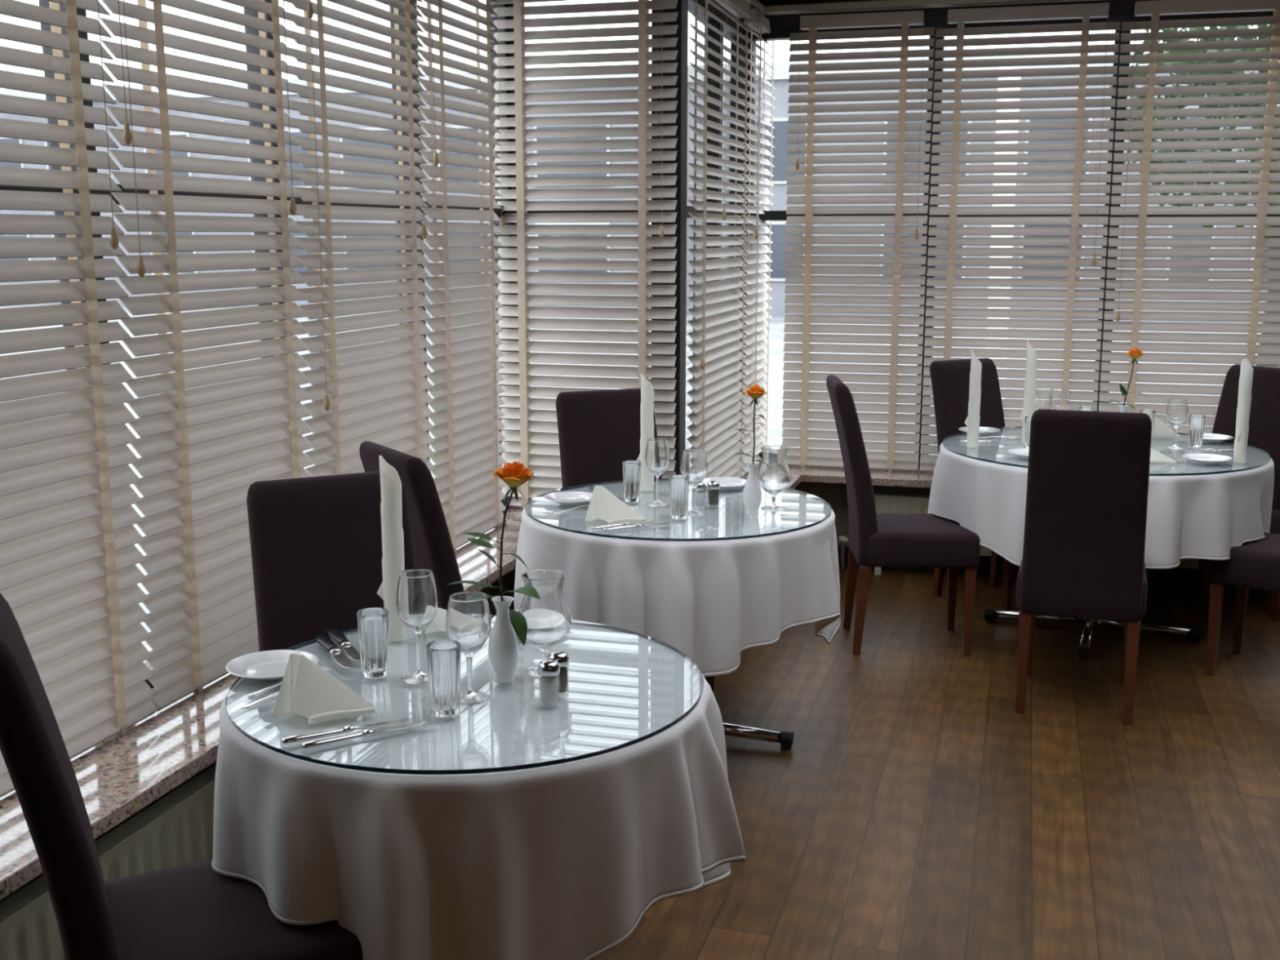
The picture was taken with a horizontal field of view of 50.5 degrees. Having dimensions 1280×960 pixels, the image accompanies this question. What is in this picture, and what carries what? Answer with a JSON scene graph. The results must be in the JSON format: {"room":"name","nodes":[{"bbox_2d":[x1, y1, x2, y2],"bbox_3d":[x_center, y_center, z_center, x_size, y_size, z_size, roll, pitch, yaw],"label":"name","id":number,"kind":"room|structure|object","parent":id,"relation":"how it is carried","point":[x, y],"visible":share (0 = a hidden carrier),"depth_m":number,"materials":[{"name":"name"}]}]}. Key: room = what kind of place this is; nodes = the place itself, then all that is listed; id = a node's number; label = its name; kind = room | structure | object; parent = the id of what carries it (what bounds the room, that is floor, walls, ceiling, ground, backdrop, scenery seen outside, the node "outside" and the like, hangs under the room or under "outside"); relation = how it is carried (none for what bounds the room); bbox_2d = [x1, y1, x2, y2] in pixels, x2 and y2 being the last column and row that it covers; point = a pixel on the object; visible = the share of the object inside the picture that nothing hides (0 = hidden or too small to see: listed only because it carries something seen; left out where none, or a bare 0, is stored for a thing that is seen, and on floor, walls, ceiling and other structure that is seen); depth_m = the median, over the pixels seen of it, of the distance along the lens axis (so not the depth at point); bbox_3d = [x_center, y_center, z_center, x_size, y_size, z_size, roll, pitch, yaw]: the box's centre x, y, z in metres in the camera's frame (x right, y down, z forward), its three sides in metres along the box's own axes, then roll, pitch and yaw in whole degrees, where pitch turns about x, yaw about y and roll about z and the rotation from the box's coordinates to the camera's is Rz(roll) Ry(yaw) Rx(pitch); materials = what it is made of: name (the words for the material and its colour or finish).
{"room":"restaurant dining room","nodes":[
{"label":"restaurant dining room","id":0,"kind":"room"},
{"bbox_2d":[0,567,515,902],"bbox_3d":[-1.683,1.066,1.834,0.160,0.450,8.190,3,11,16],"label":"wall","id":1,"kind":"structure","parent":0,"point":[508,579],"depth_m":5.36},
{"bbox_2d":[791,481,930,546],"bbox_3d":[2.737,0.272,6.232,4.850,0.450,0.160,3,11,16],"label":"wall","id":2,"kind":"structure","parent":0,"point":[834,494],"depth_m":6.63,"materials":[{"name":"paint"}]},
{"bbox_2d":[837,545,1271,594],"bbox_3d":[2.795,0.464,6.155,4.680,0.100,0.020,3,11,16],"label":"baseboard","id":3,"kind":"structure","parent":2,"relation":"attached to","point":[1177,577],"depth_m":6.25,"materials":[{"name":"black"}]},
{"bbox_2d":[593,566,1279,959],"bbox_3d":[1.123,1.324,1.843,5.700,0.060,9.850,3,11,16],"label":"floor","id":4,"kind":"structure","parent":0,"point":[911,812],"depth_m":3.94,"materials":[{"name":"brown wood"}]},
{"bbox_2d":[0,763,216,959],"bbox_3d":[-1.112,0.936,2.793,0.062,0.366,1.854,3,11,16],"label":"panel radiator","id":5,"kind":"object","parent":4,"relation":"on","point":[175,830],"visible":0.24,"depth_m":2.86,"materials":[{"name":"beige metal"}]},
{"bbox_2d":[0,592,362,959],"bbox_3d":[-0.766,0.685,2.252,0.567,1.051,0.415,-5,11,-26],"label":"dining chair","id":6,"kind":"object","parent":4,"relation":"on","point":[195,911],"visible":0.7,"depth_m":2.13,"materials":[{"name":"fabric"}]},
{"bbox_2d":[246,471,416,651],"bbox_3d":[-0.604,0.549,3.004,0.415,1.051,0.568,-5,12,-28],"label":"dining chair","id":7,"kind":"object","parent":4,"relation":"on","point":[316,542],"visible":0.16,"depth_m":3.08,"materials":[{"name":"fabric"}]},
{"bbox_2d":[359,440,464,609],"bbox_3d":[-0.434,0.411,3.772,0.567,1.051,0.415,-6,12,-32],"label":"dining chair","id":8,"kind":"object","parent":4,"relation":"on","point":[433,549],"visible":0.16,"depth_m":3.46,"materials":[{"name":"fabric"}]},
{"bbox_2d":[555,387,714,694],"bbox_3d":[-0.025,0.237,4.738,0.415,1.051,0.567,-5,11,-24],"label":"dining chair","id":9,"kind":"object","parent":4,"relation":"on","point":[599,430],"visible":0.11,"depth_m":4.82,"materials":[{"name":"fabric"}]},
{"bbox_2d":[722,722,793,750],"bbox_3d":[0.119,0.462,4.327,0.948,0.754,0.948,3,11,16],"label":"dining table","id":10,"kind":"object","parent":4,"relation":"on","point":[785,738],"visible":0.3,"depth_m":4.30,"materials":[{"name":"silver"}]},
{"bbox_2d":[514,480,840,677],"bbox_3d":[0.111,0.307,4.287,1.044,0.441,1.044,3,11,16],"label":"tablecloth","id":11,"kind":"object","parent":10,"relation":"on","point":[713,602],"visible":0.76,"depth_m":3.86,"materials":[{"name":"white fabric"}]},
{"bbox_2d":[524,478,831,541],"bbox_3d":[0.119,0.083,4.258,0.956,0.008,0.956,3,11,16],"label":"glass table cover","id":12,"kind":"object","parent":11,"relation":"on","point":[655,479],"visible":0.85,"depth_m":3.90,"materials":[{"name":"white"}]},
{"bbox_2d":[543,491,592,505],"bbox_3d":[-0.219,0.061,4.304,0.174,0.018,0.174,3,11,16],"label":"plate","id":13,"kind":"object","parent":12,"relation":"on","point":[570,498],"visible":0.94,"depth_m":4.34,"materials":[{"name":"white"}]},
{"bbox_2d":[585,485,644,524],"bbox_3d":[-0.079,0.072,4.005,0.170,0.101,0.104,6,12,28],"label":"folded napkin","id":14,"kind":"object","parent":12,"relation":"on","point":[604,505],"visible":0.98,"depth_m":4.00,"materials":[{"name":"white"}]},
{"bbox_2d":[622,460,641,502],"bbox_3d":[-0.026,0.005,4.310,0.060,0.126,0.060,3,11,16],"label":"water tumbler","id":15,"kind":"object","parent":12,"relation":"on","point":[631,468],"visible":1,"depth_m":4.29,"materials":[{"name":"clear glass"}]},
{"bbox_2d":[603,522,671,531],"bbox_3d":[-0.005,0.132,3.925,0.225,0.012,0.021,-6,12,-29],"label":"table knife","id":16,"kind":"object","parent":12,"relation":"on","point":[627,526],"visible":1,"depth_m":3.90,"materials":[{"name":"silver metal"}]},
{"bbox_2d":[636,373,653,491],"bbox_3d":[0.021,-0.158,4.476,0.053,0.388,0.047,-4,11,-23],"label":"rolled napkin","id":17,"kind":"object","parent":12,"relation":"on","point":[646,407],"visible":0.75,"depth_m":4.46,"materials":[{"name":"white"}]},
{"bbox_2d":[644,437,670,506],"bbox_3d":[0.055,-0.025,4.252,0.077,0.207,0.077,3,11,16],"label":"wine glass","id":18,"kind":"object","parent":12,"relation":"on","point":[657,457],"visible":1,"depth_m":4.22,"materials":[{"name":"white"}]},
{"bbox_2d":[669,475,689,519],"bbox_3d":[0.117,0.051,4.053,0.060,0.126,0.060,0,10,-1],"label":"water tumbler","id":19,"kind":"object","parent":12,"relation":"on","point":[678,484],"visible":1,"depth_m":4.03,"materials":[{"name":"clear glass"}]},
{"bbox_2d":[680,448,707,515],"bbox_3d":[0.164,0.007,4.110,0.081,0.193,0.081,3,11,16],"label":"wine glass","id":20,"kind":"object","parent":12,"relation":"on","point":[694,461],"visible":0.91,"depth_m":4.07,"materials":[{"name":"clear"}]},
{"bbox_2d":[695,481,706,506],"bbox_3d":[0.185,0.044,4.232,0.040,0.078,0.040,3,11,16],"label":"salt shaker","id":21,"kind":"object","parent":12,"relation":"on","point":[700,495],"visible":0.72,"depth_m":4.22,"materials":[{"name":"glass"}]},
{"bbox_2d":[707,480,719,506],"bbox_3d":[0.231,0.041,4.245,0.040,0.078,0.040,3,11,16],"label":"pepper shaker","id":22,"kind":"object","parent":12,"relation":"on","point":[713,495],"visible":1,"depth_m":4.23,"materials":[{"name":"silver metal"}]},
{"bbox_2d":[702,476,746,489],"bbox_3d":[0.281,0.014,4.563,0.174,0.018,0.174,3,11,16],"label":"plate","id":23,"kind":"object","parent":12,"relation":"on","point":[726,482],"visible":0.62,"depth_m":4.60,"materials":[{"name":"white"}]},
{"bbox_2d":[742,461,761,515],"bbox_3d":[0.340,0.026,4.097,0.058,0.160,0.058,3,11,16],"label":"bud vase","id":24,"kind":"object","parent":12,"relation":"on","point":[752,493],"visible":1,"depth_m":4.08,"materials":[{"name":"white"}]},
{"bbox_2d":[735,383,770,466],"bbox_3d":[0.343,-0.101,4.070,0.111,0.375,0.079,3,11,16],"label":"rose","id":25,"kind":"object","parent":24,"relation":"in","point":[756,392],"visible":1,"depth_m":4.05,"materials":[{"name":"orange"}]},
{"bbox_2d":[756,444,791,511],"bbox_3d":[0.413,-0.006,4.184,0.105,0.192,0.105,2,10,11],"label":"glass","id":26,"kind":"object","parent":12,"relation":"on","point":[774,478],"visible":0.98,"depth_m":4.14,"materials":[{"name":"white"}]},
{"bbox_2d":[826,374,980,655],"bbox_3d":[1.021,0.128,5.340,0.567,1.051,0.415,0,10,2],"label":"dining chair","id":27,"kind":"object","parent":4,"relation":"on","point":[875,540],"visible":0.97,"depth_m":5.17,"materials":[{"name":"fabric"}]},
{"bbox_2d":[929,357,1015,610],"bbox_3d":[1.575,0.017,5.955,0.415,1.051,0.568,-6,12,-30],"label":"dining chair","id":28,"kind":"object","parent":4,"relation":"on","point":[950,379],"visible":0.32,"depth_m":6.01,"materials":[{"name":"fabric"}]},
{"bbox_2d":[838,493,1198,575],"bbox_3d":[2.017,0.304,6.222,2.204,0.391,0.062,3,11,16],"label":"panel radiator","id":29,"kind":"object","parent":4,"relation":"on","point":[885,503],"visible":0.08,"depth_m":6.39,"materials":[{"name":"beige metal"}]},
{"bbox_2d":[873,493,929,498],"bbox_3d":[2.059,0.117,6.175,2.100,0.006,0.058,3,11,16],"label":"grille","id":30,"kind":"object","parent":29,"relation":"attached to","point":[877,495],"depth_m":6.39,"materials":[{"name":"beige metal"}]},
{"bbox_2d":[1015,408,1151,724],"bbox_3d":[1.515,0.255,4.635,0.415,1.051,0.567,3,11,19],"label":"dining chair","id":31,"kind":"object","parent":4,"relation":"on","point":[1084,547],"visible":1,"depth_m":4.42,"materials":[{"name":"fabric"}]},
{"bbox_2d":[984,608,1201,661],"bbox_3d":[1.843,0.251,5.493,1.228,0.754,1.228,4,11,21],"label":"dining table","id":32,"kind":"object","parent":4,"relation":"on","point":[1083,651],"visible":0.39,"depth_m":5.46,"materials":[{"name":"silver"}]},
{"bbox_2d":[928,428,1274,568],"bbox_3d":[1.823,0.092,5.468,1.311,0.438,1.334,3,11,16],"label":"tablecloth","id":33,"kind":"object","parent":32,"relation":"on","point":[1193,517],"visible":0.61,"depth_m":5.01,"materials":[{"name":"white fabric"}]},
{"bbox_2d":[942,426,1271,475],"bbox_3d":[1.843,-0.128,5.424,1.236,0.008,1.236,3,11,16],"label":"glass table cover","id":34,"kind":"object","parent":33,"relation":"on","point":[1016,427],"visible":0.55,"depth_m":5.05,"materials":[{"name":"white"}]},
{"bbox_2d":[964,349,982,447],"bbox_3d":[1.331,-0.325,5.401,0.053,0.388,0.047,-9,13,-39],"label":"rolled napkin","id":35,"kind":"object","parent":34,"relation":"on","point":[972,421],"visible":1,"depth_m":5.39,"materials":[{"name":"white"}]},
{"bbox_2d":[1024,415,1031,448],"bbox_3d":[1.556,-0.189,5.383,0.060,0.126,0.060,3,11,16],"label":"water tumbler","id":36,"kind":"object","parent":34,"relation":"on","point":[1028,419],"visible":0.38,"depth_m":5.37,"materials":[{"name":"clear glass"}]},
{"bbox_2d":[1019,339,1037,443],"bbox_3d":[1.580,-0.359,5.498,0.053,0.420,0.047,-6,12,-28],"label":"rolled napkin","id":37,"kind":"object","parent":34,"relation":"on","point":[1029,397],"visible":0.74,"depth_m":5.48,"materials":[{"name":"white"}]},
{"bbox_2d":[1035,387,1053,410],"bbox_3d":[1.712,-0.292,5.770,0.105,0.192,0.105,-3,11,-15],"label":"glass","id":38,"kind":"object","parent":34,"relation":"on","point":[1042,394],"visible":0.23,"depth_m":5.72,"materials":[{"name":"clear"}]},
{"bbox_2d":[1048,390,1069,409],"bbox_3d":[1.754,-0.276,5.677,0.081,0.193,0.081,3,11,16],"label":"wine glass","id":39,"kind":"object","parent":34,"relation":"on","point":[1059,399],"visible":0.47,"depth_m":5.64,"materials":[{"name":"clear"}]},
{"bbox_2d":[1117,404,1128,412],"bbox_3d":[1.940,-0.220,5.459,0.058,0.160,0.058,3,11,16],"label":"bud vase","id":40,"kind":"object","parent":34,"relation":"on","point":[1122,409],"visible":0.23,"depth_m":5.44,"materials":[{"name":"white"}]},
{"bbox_2d":[1105,347,1146,409],"bbox_3d":[1.954,-0.345,5.432,0.169,0.373,0.073,3,11,16],"label":"rose","id":41,"kind":"object","parent":40,"relation":"in","point":[1135,353],"visible":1,"depth_m":5.41,"materials":[{"name":"orange"}]},
{"bbox_2d":[1150,448,1176,462],"bbox_3d":[1.912,-0.102,5.086,0.104,0.061,0.170,-7,12,-33],"label":"folded napkin","id":42,"kind":"object","parent":34,"relation":"on","point":[1156,456],"visible":0.31,"depth_m":5.06,"materials":[{"name":"white"}]},
{"bbox_2d":[1152,416,1181,438],"bbox_3d":[2.170,-0.231,5.685,0.104,0.101,0.170,-9,14,-42],"label":"folded napkin","id":43,"kind":"object","parent":34,"relation":"on","point":[1161,430],"visible":0.38,"depth_m":5.67,"materials":[{"name":"white"}]},
{"bbox_2d":[1164,399,1187,449],"bbox_3d":[2.126,-0.222,5.377,0.081,0.193,0.081,3,11,16],"label":"wine glass","id":44,"kind":"object","parent":34,"relation":"on","point":[1176,412],"visible":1,"depth_m":5.34,"materials":[{"name":"clear"}]},
{"bbox_2d":[1188,414,1205,447],"bbox_3d":[2.225,-0.196,5.423,0.060,0.126,0.060,3,11,16],"label":"water tumbler","id":45,"kind":"object","parent":34,"relation":"on","point":[1197,422],"visible":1,"depth_m":5.40,"materials":[{"name":"clear glass"}]},
{"bbox_2d":[1182,453,1232,463],"bbox_3d":[2.120,-0.077,5.069,0.174,0.018,0.174,3,11,16],"label":"plate","id":46,"kind":"object","parent":34,"relation":"on","point":[1202,458],"visible":1,"depth_m":5.10,"materials":[{"name":"white"}]},
{"bbox_2d":[1187,433,1233,442],"bbox_3d":[2.353,-0.172,5.592,0.174,0.018,0.174,3,11,16],"label":"plate","id":47,"kind":"object","parent":34,"relation":"on","point":[1210,437],"visible":0.7,"depth_m":5.61,"materials":[{"name":"white"}]},
{"bbox_2d":[1232,358,1253,462],"bbox_3d":[2.238,-0.257,5.025,0.047,0.388,0.053,1,10,4],"label":"rolled napkin","id":48,"kind":"object","parent":34,"relation":"on","point":[1246,378],"visible":1,"depth_m":5.01,"materials":[{"name":"white"}]},
{"bbox_2d":[1143,364,1279,621],"bbox_3d":[2.445,0.066,5.683,0.567,1.051,0.415,-7,12,-33],"label":"dining chair","id":49,"kind":"object","parent":4,"relation":"on","point":[1264,433],"visible":0.3,"depth_m":5.71,"materials":[{"name":"fabric"}]},
{"bbox_2d":[1205,532,1279,675],"bbox_3d":[2.416,0.206,4.904,0.567,1.051,0.415,8,13,38],"label":"dining chair","id":50,"kind":"object","parent":4,"relation":"on","point":[1255,565],"visible":0.88,"depth_m":4.92,"materials":[{"name":"fabric"}]},
{"bbox_3d":[-0.325,0.764,2.655,0.884,0.754,0.884,3,11,16],"label":"dining table","id":51,"kind":"object","parent":4,"relation":"on","visible":0},
{"bbox_2d":[212,619,745,959],"bbox_3d":[-0.304,0.618,2.611,0.993,0.458,0.984,3,11,16],"label":"tablecloth","id":52,"kind":"object","parent":51,"relation":"on","point":[566,860],"visible":0.84,"depth_m":2.25,"materials":[{"name":"white fabric"}]},
{"bbox_2d":[225,615,703,774],"bbox_3d":[-0.325,0.384,2.587,0.892,0.008,0.892,3,11,16],"label":"glass table cover","id":53,"kind":"object","parent":52,"relation":"on","point":[673,723],"visible":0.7,"depth_m":2.23,"materials":[{"name":"white"}]},
{"bbox_2d":[225,649,318,679],"bbox_3d":[-0.712,0.363,2.628,0.174,0.018,0.174,3,11,16],"label":"plate","id":54,"kind":"object","parent":53,"relation":"on","point":[266,664],"visible":0.78,"depth_m":2.65,"materials":[{"name":"white"}]},
{"bbox_2d":[272,653,375,724],"bbox_3d":[-0.562,0.364,2.390,0.169,0.101,0.105,4,11,21],"label":"folded napkin","id":55,"kind":"object","parent":53,"relation":"on","point":[308,691],"visible":1,"depth_m":2.39,"materials":[{"name":"white"}]},
{"bbox_2d":[314,634,354,669],"bbox_3d":[-0.615,0.345,2.733,0.029,0.016,0.220,-6,12,-28],"label":"steak knife","id":56,"kind":"object","parent":53,"relation":"on","point":[322,640],"visible":1,"depth_m":2.72,"materials":[{"name":"silver metal"}]},
{"bbox_2d":[326,627,360,662],"bbox_3d":[-0.603,0.337,2.779,0.029,0.016,0.220,-5,11,-27],"label":"steak knife","id":57,"kind":"object","parent":53,"relation":"on","point":[335,633],"visible":0.85,"depth_m":2.77,"materials":[{"name":"black plastic"}]},
{"bbox_2d":[280,718,408,744],"bbox_3d":[-0.498,0.424,2.309,0.225,0.012,0.021,-6,12,-30],"label":"table knife","id":58,"kind":"object","parent":53,"relation":"on","point":[318,734],"visible":1,"depth_m":2.29,"materials":[{"name":"silver metal"}]},
{"bbox_2d":[301,720,426,749],"bbox_3d":[-0.462,0.427,2.292,0.225,0.012,0.021,-7,12,-33],"label":"table knife","id":59,"kind":"object","parent":53,"relation":"on","point":[340,738],"visible":1,"depth_m":2.27,"materials":[{"name":"silver metal"}]},
{"bbox_2d":[356,607,388,678],"bbox_3d":[-0.510,0.313,2.602,0.060,0.126,0.060,3,11,16],"label":"water tumbler","id":60,"kind":"object","parent":53,"relation":"on","point":[372,622],"visible":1,"depth_m":2.58,"materials":[{"name":"clear glass"}]},
{"bbox_2d":[377,455,406,640],"bbox_3d":[-0.516,0.141,2.816,0.054,0.388,0.047,-6,12,-30],"label":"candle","id":61,"kind":"object","parent":53,"relation":"on","point":[393,538],"visible":0.82,"depth_m":2.80,"materials":[{"name":"white"}]},
{"bbox_2d":[396,568,437,683],"bbox_3d":[-0.422,0.277,2.576,0.077,0.207,0.077,3,11,16],"label":"wine glass","id":62,"kind":"object","parent":53,"relation":"on","point":[416,591],"visible":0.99,"depth_m":2.54,"materials":[{"name":"clear"}]},
{"bbox_2d":[424,607,446,633],"bbox_3d":[-0.398,0.299,2.909,0.136,0.046,0.083,1,10,6],"label":"folded napkin","id":63,"kind":"object","parent":53,"relation":"on","point":[438,624],"visible":0.36,"depth_m":2.89,"materials":[{"name":"white"}]},
{"bbox_2d":[426,640,460,717],"bbox_3d":[-0.345,0.351,2.393,0.060,0.126,0.060,1,10,4],"label":"water tumbler","id":64,"kind":"object","parent":53,"relation":"on","point":[443,656],"visible":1,"depth_m":2.37,"materials":[{"name":"clear glass"}]},
{"bbox_2d":[445,591,491,704],"bbox_3d":[-0.311,0.304,2.464,0.081,0.193,0.081,3,11,16],"label":"wine glass","id":65,"kind":"object","parent":53,"relation":"on","point":[468,620],"visible":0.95,"depth_m":2.43,"materials":[{"name":"white"}]},
{"bbox_2d":[488,595,518,683],"bbox_3d":[-0.259,0.302,2.567,0.058,0.160,0.058,3,11,16],"label":"bud vase","id":66,"kind":"object","parent":53,"relation":"on","point":[503,647],"visible":0.99,"depth_m":2.55,"materials":[{"name":"white"}]},
{"bbox_2d":[447,461,540,645],"bbox_3d":[-0.267,0.162,2.535,0.188,0.403,0.088,2,10,11],"label":"rose","id":67,"kind":"object","parent":66,"relation":"in","point":[515,474],"visible":1,"depth_m":2.53,"materials":[{"name":"orange"}]},
{"bbox_2d":[519,568,571,676],"bbox_3d":[-0.185,0.276,2.622,0.105,0.192,0.105,-3,11,-15],"label":"glass","id":68,"kind":"object","parent":53,"relation":"on","point":[548,618],"visible":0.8,"depth_m":2.58,"materials":[{"name":"white"}]},
{"bbox_2d":[537,659,559,705],"bbox_3d":[-0.164,0.364,2.455,0.040,0.078,0.040,3,11,16],"label":"salt shaker","id":69,"kind":"object","parent":53,"relation":"on","point":[548,669],"visible":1,"depth_m":2.44,"materials":[{"name":"clear glass"}]},
{"bbox_2d":[547,650,568,695],"bbox_3d":[-0.150,0.355,2.507,0.040,0.078,0.040,3,11,16],"label":"pepper shaker","id":70,"kind":"object","parent":53,"relation":"on","point":[562,657],"visible":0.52,"depth_m":2.49,"materials":[{"name":"clear glass"}]},
{"bbox_3d":[1.123,-1.511,1.332,5.700,0.100,9.850,3,11,16],"label":"ceiling","id":71,"kind":"structure","parent":0,"visible":0},
{"bbox_2d":[711,0,1155,28],"bbox_3d":[0.532,-1.881,4.340,8.563,0.240,3.795,-7,12,-33],"label":"trim","id":72,"kind":"structure","parent":71,"relation":"attached to","point":[1115,6],"depth_m":6.16,"materials":[{"name":"grey"}]},
{"label":"outside","id":73,"kind":"structure","parent":0,"visible":0},
{"bbox_2d":[0,304,1261,662],"bbox_3d":[2.004,-2.704,25.339,110.000,0.120,110.000,3,11,16],"label":"ground","id":74,"kind":"structure","parent":73,"point":[775,367],"depth_m":19.09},
{"bbox_2d":[0,51,1279,324],"bbox_3d":[0.048,-6.815,32.490,42.200,5.430,4.120,3,11,16],"label":"building","id":75,"kind":"structure","parent":74,"relation":"on","point":[781,95],"depth_m":30.05,"materials":[{"name":"grey"}]},
{"bbox_2d":[986,46,1026,418],"bbox_3d":[3.074,-1.950,11.532,0.260,3.300,0.260,3,11,16],"label":"gate post","id":76,"kind":"object","parent":74,"relation":"on","point":[1002,56],"visible":0.25,"depth_m":11.32,"materials":[{"name":"white"}]},
{"bbox_2d":[1105,24,1279,366],"bbox_3d":[6.403,-2.908,13.488,3.469,4.505,3.047,3,11,16],"label":"tree","id":77,"kind":"object","parent":74,"relation":"on","point":[1264,25],"visible":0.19,"depth_m":13.16,"materials":[{"name":"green plant"}]},
{"bbox_3d":[-2.267,0.048,-0.405,0.140,2.350,3.980,3,11,16],"label":"wall","id":78,"kind":"structure","parent":0,"visible":0},
{"bbox_2d":[0,0,93,413],"bbox_3d":[-1.377,-0.405,2.668,0.070,2.070,0.840,3,11,16],"label":"window","id":79,"kind":"structure","parent":78,"relation":"in","point":[44,3],"depth_m":2.96,"materials":[{"name":"black"}]},
{"bbox_2d":[76,0,288,688],"bbox_3d":[-1.151,-0.547,3.454,0.070,2.070,0.820,3,11,16],"label":"window","id":80,"kind":"structure","parent":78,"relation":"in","point":[82,12],"depth_m":3.69,"materials":[{"name":"black"}]},
{"bbox_2d":[0,0,157,797],"bbox_3d":[-1.256,-0.414,2.629,0.069,2.099,0.795,3,11,16],"label":"blind","id":81,"kind":"object","parent":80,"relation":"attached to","point":[70,575],"visible":0.98,"depth_m":2.85,"materials":[{"name":"beige"}]},
{"bbox_2d":[99,0,313,711],"bbox_3d":[-1.041,-0.549,3.374,0.069,2.099,0.772,3,11,16],"label":"blind","id":82,"kind":"object","parent":80,"relation":"attached to","point":[202,449],"visible":0.88,"depth_m":3.33,"materials":[{"name":"beige"}]},
{"bbox_2d":[277,0,422,352],"bbox_3d":[-0.916,-0.694,4.268,0.070,2.070,0.900,3,11,16],"label":"window","id":83,"kind":"structure","parent":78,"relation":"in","point":[298,200],"depth_m":4.55,"materials":[{"name":"black"}]},
{"bbox_2d":[286,0,435,481],"bbox_3d":[-0.822,-0.686,4.137,0.069,2.099,0.810,3,11,16],"label":"blind","id":84,"kind":"object","parent":83,"relation":"attached to","point":[380,400],"visible":0.78,"depth_m":4.09,"materials":[{"name":"beige"}]},
{"bbox_2d":[413,0,515,506],"bbox_3d":[-0.674,-0.846,5.108,0.070,2.070,0.875,3,11,16],"label":"window","id":85,"kind":"structure","parent":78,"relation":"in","point":[499,212],"depth_m":5.37,"materials":[{"name":"black"}]},
{"bbox_2d":[414,0,507,551],"bbox_3d":[-0.620,-0.813,4.837,0.069,2.099,0.640,3,11,16],"label":"blind","id":86,"kind":"object","parent":85,"relation":"attached to","point":[467,447],"visible":0.93,"depth_m":4.84,"materials":[{"name":"beige"}]},
{"bbox_2d":[0,461,933,900],"bbox_3d":[1.124,0.828,1.759,5.500,0.035,9.660,3,11,16],"label":"window sill","id":87,"kind":"structure","parent":78,"relation":"attached to","point":[117,777],"depth_m":2.97,"materials":[{"name":"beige stone"}]},
{"bbox_2d":[507,3,657,453],"bbox_3d":[-0.213,-0.910,5.463,0.620,2.070,0.070,3,11,16],"label":"window","id":88,"kind":"structure","parent":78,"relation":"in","point":[509,5],"depth_m":5.38,"materials":[{"name":"black"}]},
{"bbox_2d":[490,0,678,509],"bbox_3d":[-0.219,-0.902,5.332,0.740,2.099,0.069,3,11,16],"label":"blind","id":89,"kind":"object","parent":88,"relation":"attached to","point":[523,450],"visible":0.76,"depth_m":5.31,"materials":[{"name":"beige"}]},
{"bbox_2d":[656,0,688,475],"bbox_3d":[0.126,-0.890,5.351,0.095,2.070,0.105,3,11,16],"label":"window frame","id":90,"kind":"structure","parent":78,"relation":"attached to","point":[682,33],"depth_m":5.28,"materials":[{"name":"black"}]},
{"bbox_2d":[686,0,722,293],"bbox_3d":[0.226,-0.960,5.742,0.070,2.070,0.715,3,11,16],"label":"window","id":91,"kind":"structure","parent":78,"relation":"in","point":[691,6],"depth_m":5.91,"materials":[{"name":"black"}]},
{"bbox_2d":[686,0,750,478],"bbox_3d":[0.341,-0.966,5.684,0.069,2.099,0.980,3,11,16],"label":"blind","id":92,"kind":"object","parent":91,"relation":"attached to","point":[716,395],"visible":0.91,"depth_m":5.66,"materials":[{"name":"beige"}]},
{"bbox_2d":[719,13,746,461],"bbox_3d":[0.397,-1.068,6.339,0.070,2.070,0.545,3,11,16],"label":"window","id":93,"kind":"structure","parent":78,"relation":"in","point":[731,22],"depth_m":6.43,"materials":[{"name":"black"}]},
{"bbox_2d":[742,20,937,469],"bbox_3d":[0.938,-1.098,6.503,0.880,2.070,0.070,3,11,16],"label":"window","id":94,"kind":"structure","parent":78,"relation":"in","point":[780,33],"depth_m":6.39,"materials":[{"name":"black"}]},
{"bbox_2d":[740,8,776,473],"bbox_3d":[0.568,-1.107,6.470,0.069,2.099,0.620,3,11,16],"label":"blind","id":95,"kind":"object","parent":94,"relation":"attached to","point":[755,361],"visible":0.87,"depth_m":6.44,"materials":[{"name":"beige"}]},
{"bbox_2d":[782,10,934,471],"bbox_3d":[1.007,-1.086,6.351,0.655,2.099,0.069,3,11,16],"label":"blind","id":96,"kind":"object","parent":94,"relation":"attached to","point":[891,460],"visible":0.99,"depth_m":6.35,"materials":[{"name":"beige"}]},
{"bbox_2d":[745,0,1102,15],"bbox_3d":[0.594,-1.811,4.241,8.361,0.033,3.644,-7,12,-33],"label":"trim","id":97,"kind":"structure","parent":78,"relation":"attached to","point":[878,5],"depth_m":6.13,"materials":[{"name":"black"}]},
{"bbox_2d":[921,13,1124,454],"bbox_3d":[1.749,-1.057,6.276,0.805,2.070,0.070,3,11,16],"label":"window","id":98,"kind":"structure","parent":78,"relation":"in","point":[1113,17],"depth_m":6.13,"materials":[{"name":"black"}]},
{"bbox_2d":[919,2,1119,472],"bbox_3d":[1.706,-1.051,6.156,0.782,2.099,0.069,3,11,16],"label":"blind","id":99,"kind":"object","parent":98,"relation":"attached to","point":[1085,11],"visible":0.77,"depth_m":6.12,"materials":[{"name":"beige"}]},
{"bbox_2d":[1101,10,1279,402],"bbox_3d":[2.521,-1.018,6.061,0.800,2.070,0.070,3,11,16],"label":"window","id":100,"kind":"structure","parent":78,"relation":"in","point":[1128,17],"depth_m":5.95,"materials":[{"name":"black"}]},
{"bbox_2d":[1098,0,1279,435],"bbox_3d":[2.470,-1.012,5.943,0.790,2.099,0.069,3,11,16],"label":"blind","id":101,"kind":"object","parent":100,"relation":"attached to","point":[1156,8],"visible":0.76,"depth_m":5.93,"materials":[{"name":"beige"}]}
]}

